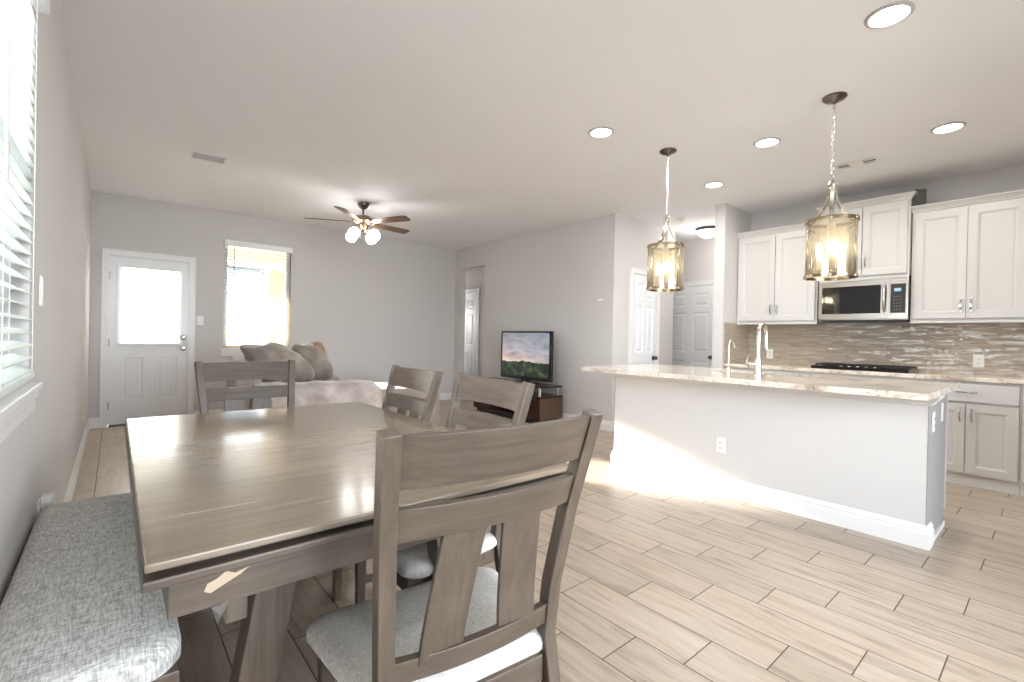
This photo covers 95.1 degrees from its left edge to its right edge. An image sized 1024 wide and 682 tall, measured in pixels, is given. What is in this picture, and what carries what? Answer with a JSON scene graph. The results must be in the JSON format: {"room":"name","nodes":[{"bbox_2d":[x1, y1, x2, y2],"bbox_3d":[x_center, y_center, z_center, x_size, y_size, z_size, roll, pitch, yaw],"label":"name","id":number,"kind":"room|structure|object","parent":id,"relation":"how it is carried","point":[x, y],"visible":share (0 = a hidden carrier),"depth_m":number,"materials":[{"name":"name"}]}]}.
{"room":"open-plan dining area","nodes":[
{"label":"open-plan dining area","id":0,"kind":"room"},
{"bbox_2d":[0,0,90,605],"bbox_3d":[-1.910,-0.275,1.809,0.130,2.758,9.640,1,0,-40],"label":"wall","id":1,"kind":"structure","parent":0,"point":[38,457],"depth_m":2.12,"materials":[{"name":"paint"}]},
{"bbox_2d":[0,381,42,443],"bbox_3d":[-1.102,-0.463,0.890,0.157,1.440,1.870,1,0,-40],"label":"window sill","id":2,"kind":"structure","parent":1,"relation":"in","point":[17,406],"depth_m":1.29,"materials":[{"name":"paint"}]},
{"bbox_2d":[0,0,49,396],"bbox_3d":[-1.066,-0.527,0.919,0.080,1.336,1.824,1,0,-40],"label":"window blind","id":3,"kind":"object","parent":1,"relation":"attached to","point":[18,25],"visible":1,"depth_m":1.36,"materials":[{"name":"white plastic"}]},
{"bbox_2d":[36,498,40,518],"bbox_3d":[-1.864,0.685,1.845,0.009,0.116,0.072,1,0,-40],"label":"wall outlet","id":4,"kind":"object","parent":1,"relation":"attached to","point":[38,507],"visible":0.49,"depth_m":1.82,"materials":[{"name":"white plastic"}]},
{"bbox_2d":[41,492,54,510],"bbox_3d":[-1.865,0.668,1.883,0.038,0.106,0.056,1,0,-40],"label":"plug adapter","id":5,"kind":"object","parent":4,"relation":"attached to","point":[47,499],"visible":0.46,"depth_m":1.86,"materials":[{"name":"white plastic"}]},
{"bbox_2d":[39,275,42,305],"bbox_3d":[-1.833,-0.194,1.824,0.008,0.116,0.072,1,0,-40],"label":"light switch","id":6,"kind":"object","parent":1,"relation":"attached to","point":[40,276],"visible":1,"depth_m":1.80,"materials":[{"name":"white plastic"}]},
{"bbox_2d":[63,418,89,502],"bbox_3d":[-1.834,1.044,1.810,0.016,0.125,9.494,1,0,-40],"label":"baseboard","id":7,"kind":"structure","parent":1,"relation":"attached to","point":[68,496],"depth_m":3.62,"materials":[{"name":"paint"}]},
{"bbox_2d":[228,246,285,263],"bbox_3d":[-3.992,-1.591,8.405,5.200,0.100,3.160,1,0,-40],"label":"ceiling","id":8,"kind":"structure","parent":0,"point":[230,248],"depth_m":8.52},
{"bbox_2d":[88,191,455,417],"bbox_3d":[-2.977,-0.331,7.140,5.140,2.758,0.130,1,0,-40],"label":"wall","id":9,"kind":"structure","parent":0,"point":[378,306],"depth_m":7.12,"materials":[{"name":"paint"}]},
{"bbox_2d":[89,417,98,428],"bbox_3d":[-4.878,0.957,5.462,0.100,0.125,0.016,1,0,-40],"label":"baseboard","id":10,"kind":"structure","parent":9,"relation":"attached to","point":[94,422],"depth_m":5.46,"materials":[{"name":"paint"}]},
{"bbox_2d":[99,248,195,427],"bbox_3d":[-4.498,-0.030,5.820,0.920,2.110,0.175,1,0,-40],"label":"door","id":11,"kind":"structure","parent":9,"relation":"in","point":[137,381],"depth_m":5.76,"materials":[{"name":"paint"}]},
{"bbox_2d":[118,265,179,344],"bbox_3d":[-4.456,-0.429,5.778,0.610,0.956,0.037,1,0,-40],"label":"door window","id":12,"kind":"structure","parent":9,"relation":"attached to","point":[149,310],"depth_m":5.77,"materials":[{"name":"white glass"}]},
{"bbox_2d":[197,316,203,324],"bbox_3d":[-4.073,-0.268,6.120,0.072,0.116,0.008,1,0,-40],"label":"light switch","id":13,"kind":"object","parent":9,"relation":"attached to","point":[199,318],"visible":1,"depth_m":6.12,"materials":[{"name":"white plastic"}]},
{"bbox_2d":[220,245,290,355],"bbox_3d":[-3.579,-0.569,6.598,0.905,1.555,0.157,1,0,-40],"label":"window","id":14,"kind":"structure","parent":9,"relation":"in","point":[225,351],"depth_m":6.38,"materials":[{"name":"paint"}]},
{"bbox_2d":[223,239,292,347],"bbox_3d":[-3.555,-0.632,6.571,0.859,1.451,0.093,1,0,-40],"label":"window blind","id":15,"kind":"object","parent":14,"relation":"attached to","point":[227,242],"visible":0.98,"depth_m":6.54,"materials":[{"name":"beige"}]},
{"bbox_2d":[194,392,451,413],"bbox_3d":[-2.613,0.992,7.383,4.000,0.125,0.016,1,0,-40],"label":"baseboard","id":16,"kind":"structure","parent":9,"relation":"attached to","point":[443,396],"depth_m":8.49,"materials":[{"name":"paint"}]},
{"bbox_2d":[466,267,484,376],"bbox_3d":[-0.557,-0.293,9.095,0.120,2.758,2.600,1,0,-40],"label":"wall","id":17,"kind":"structure","parent":0,"point":[481,271],"depth_m":9.07,"materials":[{"name":"paint"}]},
{"bbox_2d":[464,288,479,375],"bbox_3d":[-0.939,0.020,9.461,0.181,2.110,0.950,1,0,-40],"label":"door","id":18,"kind":"structure","parent":17,"relation":"in","point":[472,301],"depth_m":9.26,"materials":[{"name":"paint"}]},
{"bbox_2d":[453,215,607,419],"bbox_3d":[0.111,-0.269,7.380,0.120,2.758,3.500,1,0,-40],"label":"wall","id":19,"kind":"structure","parent":0,"point":[551,279],"depth_m":6.70,"materials":[{"name":"paint"}]},
{"bbox_2d":[559,413,611,431],"bbox_3d":[0.366,1.056,6.949,0.016,0.125,2.736,1,0,-40],"label":"baseboard","id":20,"kind":"structure","parent":19,"relation":"attached to","point":[605,425],"depth_m":5.99,"materials":[{"name":"paint"}]},
{"bbox_2d":[60,0,1023,249],"bbox_3d":[0.719,-1.696,5.074,8.330,0.150,11.530,1,0,-40],"label":"ceiling","id":21,"kind":"structure","parent":0,"point":[469,121],"depth_m":3.19,"materials":[{"name":"paint"}]},
{"bbox_2d":[190,150,227,164],"bbox_3d":[-2.783,-1.682,4.301,0.270,0.011,0.190,1,0,-40],"label":"ceiling vent","id":22,"kind":"object","parent":21,"relation":"in","point":[195,154],"visible":1,"depth_m":4.29,"materials":[{"name":"white plastic"}]},
{"bbox_2d":[306,201,410,243],"bbox_3d":[-1.807,-1.427,5.729,1.266,0.500,1.266,1,0,-40],"label":"ceiling fan","id":23,"kind":"object","parent":21,"relation":"hanging from","point":[363,221],"visible":1,"depth_m":5.61,"materials":[{"name":"brown metal"}]},
{"bbox_2d":[588,126,613,137],"bbox_3d":[0.686,-1.607,3.613,0.196,0.010,0.196,1,0,-40],"label":"recessed light","id":24,"kind":"object","parent":21,"relation":"in","point":[602,131],"visible":1,"depth_m":3.61,"materials":[{"name":"grey"}]},
{"bbox_2d":[646,148,684,291],"bbox_3d":[1.302,-1.013,3.946,0.306,1.174,0.305,1,0,-40],"label":"pendant light","id":25,"kind":"object","parent":21,"relation":"hanging from","point":[667,152],"visible":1,"depth_m":3.94,"materials":[{"name":"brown metal"}]},
{"bbox_2d":[656,262,660,285],"bbox_3d":[1.256,-0.561,3.976,0.038,0.216,0.072,1,0,-40],"label":"candle","id":26,"kind":"object","parent":25,"relation":"on","point":[658,267],"depth_m":3.98,"materials":[{"name":"white wax"}]},
{"bbox_2d":[664,261,668,285],"bbox_3d":[1.286,-0.560,3.903,0.062,0.216,0.056,1,0,-40],"label":"candle","id":27,"kind":"object","parent":25,"relation":"on","point":[666,263],"depth_m":3.89,"materials":[{"name":"white wax"}]},
{"bbox_2d":[669,262,673,285],"bbox_3d":[1.338,-0.559,3.962,0.070,0.216,0.041,1,0,-40],"label":"candle","id":28,"kind":"object","parent":25,"relation":"on","point":[671,268],"depth_m":3.96,"materials":[{"name":"white wax"}]},
{"bbox_2d":[677,217,686,221],"bbox_3d":[2.206,-1.575,6.079,0.132,0.040,0.132,1,0,-40],"label":"smoke detector","id":29,"kind":"object","parent":21,"relation":"attached to","point":[680,219],"visible":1,"depth_m":6.04,"materials":[{"name":"white plastic"}]},
{"bbox_2d":[696,225,714,237],"bbox_3d":[2.752,-1.522,6.583,0.310,0.132,0.310,1,0,-40],"label":"flush light","id":30,"kind":"object","parent":21,"relation":"attached to","point":[703,231],"visible":0.76,"depth_m":6.49,"materials":[{"name":"white glass"}]},
{"bbox_2d":[704,181,723,187],"bbox_3d":[2.053,-1.586,4.762,0.196,0.010,0.196,1,0,-40],"label":"recessed light","id":31,"kind":"object","parent":21,"relation":"in","point":[715,184],"visible":1,"depth_m":4.75,"materials":[{"name":"grey"}]},
{"bbox_2d":[753,137,780,147],"bbox_3d":[2.030,-1.580,3.731,0.196,0.010,0.196,1,0,-40],"label":"recessed light","id":32,"kind":"object","parent":21,"relation":"in","point":[768,141],"visible":1,"depth_m":3.73,"materials":[{"name":"grey"}]},
{"bbox_2d":[803,92,859,280],"bbox_3d":[2.075,-0.992,3.035,0.306,1.174,0.305,1,0,-40],"label":"pendant light","id":33,"kind":"object","parent":21,"relation":"hanging from","point":[833,249],"visible":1,"depth_m":3.03,"materials":[{"name":"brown metal"}]},
{"bbox_2d":[816,242,826,272],"bbox_3d":[2.029,-0.539,3.065,0.038,0.216,0.072,1,0,-40],"label":"candle","id":34,"kind":"object","parent":33,"relation":"on","point":[819,250],"depth_m":3.07,"materials":[{"name":"white wax"}]},
{"bbox_2d":[831,240,838,271],"bbox_3d":[2.059,-0.538,2.992,0.062,0.216,0.056,1,0,-40],"label":"candle","id":35,"kind":"object","parent":33,"relation":"on","point":[834,244],"depth_m":2.98,"materials":[{"name":"white wax"}]},
{"bbox_2d":[835,243,840,271],"bbox_3d":[2.111,-0.537,3.050,0.070,0.216,0.041,1,0,-40],"label":"candle","id":36,"kind":"object","parent":33,"relation":"on","point":[839,250],"depth_m":3.05,"materials":[{"name":"white wax"}]},
{"bbox_2d":[835,156,879,169],"bbox_3d":[3.029,-1.560,4.119,0.150,0.012,0.300,1,0,-40],"label":"ceiling vent","id":37,"kind":"object","parent":21,"relation":"in","point":[869,160],"visible":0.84,"depth_m":4.10,"materials":[{"name":"white plastic"}]},
{"bbox_2d":[864,0,915,28],"bbox_3d":[1.826,-1.574,2.270,0.196,0.010,0.196,1,0,-40],"label":"recessed light","id":38,"kind":"object","parent":21,"relation":"in","point":[890,14],"visible":1,"depth_m":2.26,"materials":[{"name":"grey"}]},
{"bbox_2d":[930,121,966,133],"bbox_3d":[3.183,-1.554,3.420,0.196,0.010,0.196,1,0,-40],"label":"recessed light","id":39,"kind":"object","parent":21,"relation":"in","point":[952,126],"visible":1,"depth_m":3.41,"materials":[{"name":"grey"}]},
{"bbox_2d":[72,399,1023,681],"bbox_3d":[0.659,1.197,5.093,8.330,0.120,11.530,1,0,-40],"label":"floor","id":40,"kind":"structure","parent":0,"point":[663,580],"depth_m":2.16,"materials":[{"name":"beige tile"}]},
{"bbox_2d":[0,492,180,681],"bbox_3d":[-1.278,0.877,1.423,0.340,0.485,1.310,1,0,-40],"label":"bench","id":41,"kind":"object","parent":40,"relation":"on","point":[73,608],"visible":0.77,"depth_m":1.13,"materials":[{"name":"grey fabric"}]},
{"bbox_2d":[194,360,294,412],"bbox_3d":[-1.440,0.615,2.642,0.568,0.993,0.542,1,0,-42],"label":"dining chair","id":42,"kind":"object","parent":40,"relation":"on","point":[234,398],"visible":0.34,"depth_m":2.79,"materials":[{"name":"grey wood"}]},
{"bbox_2d":[227,355,439,423],"bbox_3d":[-1.896,0.606,5.235,2.218,0.875,2.100,1,0,-31],"label":"sofa","id":43,"kind":"object","parent":40,"relation":"on","point":[434,419],"visible":0.06,"depth_m":5.34,"materials":[{"name":"fabric"}]},
{"bbox_2d":[240,342,314,382],"bbox_3d":[-2.139,0.218,4.288,0.615,0.414,0.309,1,0,-29],"label":"cushion","id":44,"kind":"object","parent":43,"relation":"on","point":[271,351],"visible":0.71,"depth_m":4.19,"materials":[{"name":"grey fabric"}]},
{"bbox_2d":[291,344,332,379],"bbox_3d":[-2.049,0.214,4.810,0.389,0.375,0.348,1,0,-30],"label":"cushion","id":45,"kind":"object","parent":43,"relation":"on","point":[315,356],"visible":0.68,"depth_m":4.69,"materials":[{"name":"grey fabric"}]},
{"bbox_2d":[252,379,381,408],"bbox_3d":[-1.746,0.645,4.239,1.077,0.577,0.389,1,0,-30],"label":"fur throw","id":46,"kind":"object","parent":43,"relation":"on","point":[369,392],"visible":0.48,"depth_m":4.15,"materials":[{"name":"grey fur"}]},
{"bbox_2d":[310,341,328,357],"bbox_3d":[-2.140,0.207,5.248,0.220,0.413,0.403,1,0,-32],"label":"cushion","id":47,"kind":"object","parent":43,"relation":"on","point":[316,343],"visible":0.3,"depth_m":5.11,"materials":[{"name":"brown fabric"}]},
{"bbox_2d":[124,402,567,681],"bbox_3d":[-0.770,0.752,1.786,1.077,0.768,1.716,1,0,-40],"label":"dining table","id":48,"kind":"object","parent":40,"relation":"on","point":[232,510],"visible":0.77,"depth_m":1.17,"materials":[{"name":"brown wood"}]},
{"bbox_2d":[332,365,443,601],"bbox_3d":[-0.708,0.632,2.357,0.543,0.993,0.568,1,0,-38],"label":"dining chair","id":49,"kind":"object","parent":40,"relation":"on","point":[427,381],"visible":0.23,"depth_m":2.44,"materials":[{"name":"grey wood"}]},
{"bbox_2d":[355,373,534,603],"bbox_3d":[-0.283,0.644,1.857,0.542,0.993,0.568,1,0,-37],"label":"dining chair","id":50,"kind":"object","parent":40,"relation":"on","point":[414,565],"visible":0.38,"depth_m":1.88,"materials":[{"name":"grey wood"}]},
{"bbox_2d":[306,409,602,681],"bbox_3d":[-0.157,0.651,1.163,0.568,0.993,0.542,1,0,-35],"label":"dining chair","id":51,"kind":"object","parent":40,"relation":"on","point":[470,622],"visible":1,"depth_m":1.00,"materials":[{"name":"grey wood"}]},
{"bbox_2d":[473,377,562,422],"bbox_3d":[0.043,0.855,6.877,0.448,0.515,1.500,1,0,-40],"label":"tv stand","id":52,"kind":"object","parent":40,"relation":"on","point":[543,406],"visible":0.45,"depth_m":6.37,"materials":[{"name":"brown wood"}]},
{"bbox_2d":[490,377,561,388],"bbox_3d":[0.051,0.608,6.878,0.400,0.020,1.500,1,0,-40],"label":"shelf","id":53,"kind":"object","parent":52,"relation":"attached to","point":[541,385],"depth_m":6.43,"materials":[{"name":"black glass"}]},
{"bbox_2d":[501,331,553,383],"bbox_3d":[0.187,0.228,6.748,0.210,0.744,1.080,1,0,-40],"label":"television","id":54,"kind":"object","parent":52,"relation":"on","point":[526,356],"visible":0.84,"depth_m":6.68,"materials":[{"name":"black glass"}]},
{"bbox_2d":[725,367,805,373],"bbox_3d":[2.938,0.745,5.292,0.665,0.875,0.838,1,0,-40],"label":"base cabinet","id":55,"kind":"object","parent":40,"relation":"on","point":[788,371],"visible":0.02,"depth_m":5.04,"materials":[{"name":"paint"}]},
{"bbox_2d":[610,373,947,550],"bbox_3d":[1.882,0.728,3.699,0.680,0.885,2.300,1,0,-40],"label":"kitchen island","id":56,"kind":"object","parent":40,"relation":"on","point":[871,465],"visible":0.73,"depth_m":3.17,"materials":[{"name":"paint"}]},
{"bbox_2d":[716,437,725,452],"bbox_3d":[1.595,0.795,3.580,0.009,0.116,0.072,1,0,-40],"label":"wall outlet","id":57,"kind":"object","parent":56,"relation":"attached to","point":[720,442],"visible":1,"depth_m":3.58,"materials":[{"name":"white plastic"}]},
{"bbox_2d":[581,364,960,400],"bbox_3d":[1.762,0.266,3.555,1.120,0.034,2.268,1,0,-40],"label":"island countertop","id":58,"kind":"structure","parent":56,"relation":"on","point":[880,387],"depth_m":3.08,"materials":[{"name":"stone"}]},
{"bbox_2d":[723,339,734,372],"bbox_3d":[1.701,0.117,3.637,0.111,0.261,0.059,1,0,-17],"label":"filter faucet","id":59,"kind":"object","parent":58,"relation":"on","point":[732,340],"visible":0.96,"depth_m":3.61,"materials":[{"name":"silver metal"}]},
{"bbox_2d":[745,322,768,374],"bbox_3d":[1.842,0.056,3.514,0.184,0.390,0.125,1,0,-40],"label":"faucet","id":60,"kind":"object","parent":58,"relation":"on","point":[757,366],"visible":0.97,"depth_m":3.44,"materials":[{"name":"silver metal"}]},
{"bbox_2d":[932,412,934,432],"bbox_3d":[2.469,0.474,2.742,0.072,0.116,0.009,1,0,-40],"label":"wall outlet","id":61,"kind":"object","parent":56,"relation":"attached to","point":[933,413],"visible":1,"depth_m":2.73,"materials":[{"name":"white plastic"}]},
{"bbox_2d":[941,402,943,421],"bbox_3d":[2.714,0.448,2.955,0.072,0.116,0.008,1,0,-40],"label":"light switch","id":62,"kind":"object","parent":56,"relation":"attached to","point":[942,404],"visible":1,"depth_m":2.94,"materials":[{"name":"white plastic"}]},
{"bbox_2d":[806,372,916,380],"bbox_3d":[3.491,0.761,4.640,0.665,0.875,0.868,1,0,-40],"label":"base cabinet","id":63,"kind":"object","parent":40,"relation":"on","point":[820,373],"visible":0.02,"depth_m":4.42,"materials":[{"name":"paint"}]},
{"bbox_2d":[917,378,1022,495],"bbox_3d":[3.975,0.774,4.070,0.665,0.875,0.625,1,0,-40],"label":"base cabinet","id":64,"kind":"object","parent":40,"relation":"on","point":[984,423],"visible":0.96,"depth_m":3.79,"materials":[{"name":"paint"}]},
{"bbox_2d":[1020,385,1023,496],"bbox_3d":[4.487,0.789,3.467,0.665,0.875,0.953,1,0,-40],"label":"base cabinet","id":65,"kind":"object","parent":40,"relation":"on","point":[1022,428],"visible":1,"depth_m":3.65,"materials":[{"name":"paint"}]},
{"bbox_2d":[723,363,1023,384],"bbox_3d":[3.759,0.311,4.353,0.639,0.036,3.323,1,0,-40],"label":"countertop","id":66,"kind":"structure","parent":65,"relation":"on","point":[923,375],"depth_m":4.21,"materials":[{"name":"stone"}]},
{"bbox_2d":[811,362,918,372],"bbox_3d":[3.492,0.261,4.654,0.490,0.050,0.770,1,0,-40],"label":"cooktop","id":67,"kind":"object","parent":66,"relation":"in","point":[827,365],"visible":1,"depth_m":4.51,"materials":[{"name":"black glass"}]},
{"bbox_2d":[603,213,674,421],"bbox_3d":[1.769,-0.228,6.414,1.400,2.758,0.120,1,0,-40],"label":"wall","id":68,"kind":"structure","parent":0,"point":[628,238],"depth_m":6.05,"materials":[{"name":"paint"}]},
{"bbox_2d":[628,267,660,364],"bbox_3d":[1.774,0.096,6.360,0.689,2.110,0.181,1,0,-40],"label":"door","id":69,"kind":"structure","parent":68,"relation":"in","point":[644,305],"depth_m":6.32,"materials":[{"name":"paint"}]},
{"bbox_2d":[674,238,714,282],"bbox_3d":[2.942,-0.211,7.474,0.120,2.758,3.600,1,0,-40],"label":"wall","id":70,"kind":"structure","parent":0,"point":[698,265],"depth_m":7.41,"materials":[{"name":"paint"}]},
{"bbox_2d":[672,280,713,367],"bbox_3d":[2.845,0.111,7.505,0.181,2.110,1.060,1,0,-40],"label":"door","id":71,"kind":"structure","parent":70,"relation":"in","point":[693,306],"depth_m":7.44,"materials":[{"name":"paint"}]},
{"bbox_2d":[712,203,750,367],"bbox_3d":[3.028,-0.199,5.981,1.680,2.758,0.120,1,0,-40],"label":"wall","id":72,"kind":"structure","parent":0,"point":[730,220],"depth_m":5.46,"materials":[{"name":"paint"}]},
{"bbox_2d":[723,322,748,362],"bbox_3d":[2.684,0.025,5.605,0.633,0.474,0.016,1,0,-40],"label":"backsplash","id":73,"kind":"structure","parent":72,"relation":"attached to","point":[739,334],"depth_m":5.58,"materials":[{"name":"beige tile"}]},
{"bbox_2d":[751,164,1023,376],"bbox_3d":[4.522,-0.156,4.059,0.130,2.758,4.745,1,0,-40],"label":"wall","id":74,"kind":"structure","parent":0,"point":[1006,179],"depth_m":4.51,"materials":[{"name":"paint"}]},
{"bbox_2d":[766,349,772,358],"bbox_3d":[3.086,0.153,5.612,0.009,0.116,0.072,1,0,-40],"label":"wall outlet","id":75,"kind":"object","parent":74,"relation":"attached to","point":[769,354],"visible":0.96,"depth_m":5.61,"materials":[{"name":"white plastic"}]},
{"bbox_2d":[737,220,826,324],"bbox_3d":[3.076,-0.728,5.373,0.385,1.085,0.924,1,0,-40],"label":"upper cabinet","id":76,"kind":"object","parent":74,"relation":"attached to","point":[772,289],"visible":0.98,"depth_m":5.26,"materials":[{"name":"paint"}]},
{"bbox_2d":[815,191,917,282],"bbox_3d":[3.591,-0.993,4.740,0.425,0.785,0.814,1,0,-40],"label":"upper cabinet","id":77,"kind":"object","parent":74,"relation":"attached to","point":[885,229],"visible":0.67,"depth_m":4.53,"materials":[{"name":"paint"}]},
{"bbox_2d":[818,277,910,322],"bbox_3d":[3.571,-0.398,4.732,0.444,0.407,0.724,1,0,-40],"label":"microwave","id":78,"kind":"object","parent":77,"relation":"attached to","point":[888,299],"visible":0.92,"depth_m":4.59,"materials":[{"name":"silver metal"}]},
{"bbox_2d":[748,322,1023,376],"bbox_3d":[4.003,0.059,4.553,0.016,0.474,3.323,1,0,-40],"label":"backsplash","id":79,"kind":"structure","parent":74,"relation":"attached to","point":[930,347],"depth_m":4.67,"materials":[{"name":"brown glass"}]},
{"bbox_2d":[908,189,1023,322],"bbox_3d":[4.085,-0.700,4.184,0.385,1.085,0.835,1,0,-40],"label":"upper cabinet","id":80,"kind":"object","parent":74,"relation":"attached to","point":[968,253],"visible":0.99,"depth_m":4.07,"materials":[{"name":"paint"}]},
{"bbox_2d":[914,189,926,205],"bbox_3d":[3.805,-1.332,4.382,0.095,0.165,0.057,1,0,15],"label":"speaker","id":81,"kind":"object","parent":80,"relation":"on","point":[920,198],"visible":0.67,"depth_m":4.36},
{"bbox_2d":[973,354,983,367],"bbox_3d":[4.237,0.181,4.255,0.009,0.116,0.072,1,0,-40],"label":"wall outlet","id":82,"kind":"object","parent":74,"relation":"attached to","point":[978,360],"visible":1,"depth_m":4.25,"materials":[{"name":"white plastic"}]},
{"label":"outside","id":83,"kind":"structure","parent":0,"visible":0},
{"bbox_3d":[-11.542,0.932,14.783,30.000,0.100,22.560,1,0,-40],"label":"ground","id":84,"kind":"structure","parent":83,"visible":0},
{"bbox_2d":[121,302,264,344],"bbox_3d":[-7.843,0.086,10.439,18.000,1.800,0.060,1,0,-40],"label":"fence","id":85,"kind":"object","parent":84,"relation":"on","point":[256,332],"visible":0.02,"depth_m":11.49,"materials":[{"name":"brown wood"}]},
{"bbox_2d":[121,262,265,344],"bbox_3d":[-10.015,-0.640,13.785,4.400,3.120,4.600,1,0,-40],"label":"house","id":86,"kind":"structure","parent":84,"relation":"on","point":[251,300],"depth_m":13.20,"materials":[{"name":"white"}]},
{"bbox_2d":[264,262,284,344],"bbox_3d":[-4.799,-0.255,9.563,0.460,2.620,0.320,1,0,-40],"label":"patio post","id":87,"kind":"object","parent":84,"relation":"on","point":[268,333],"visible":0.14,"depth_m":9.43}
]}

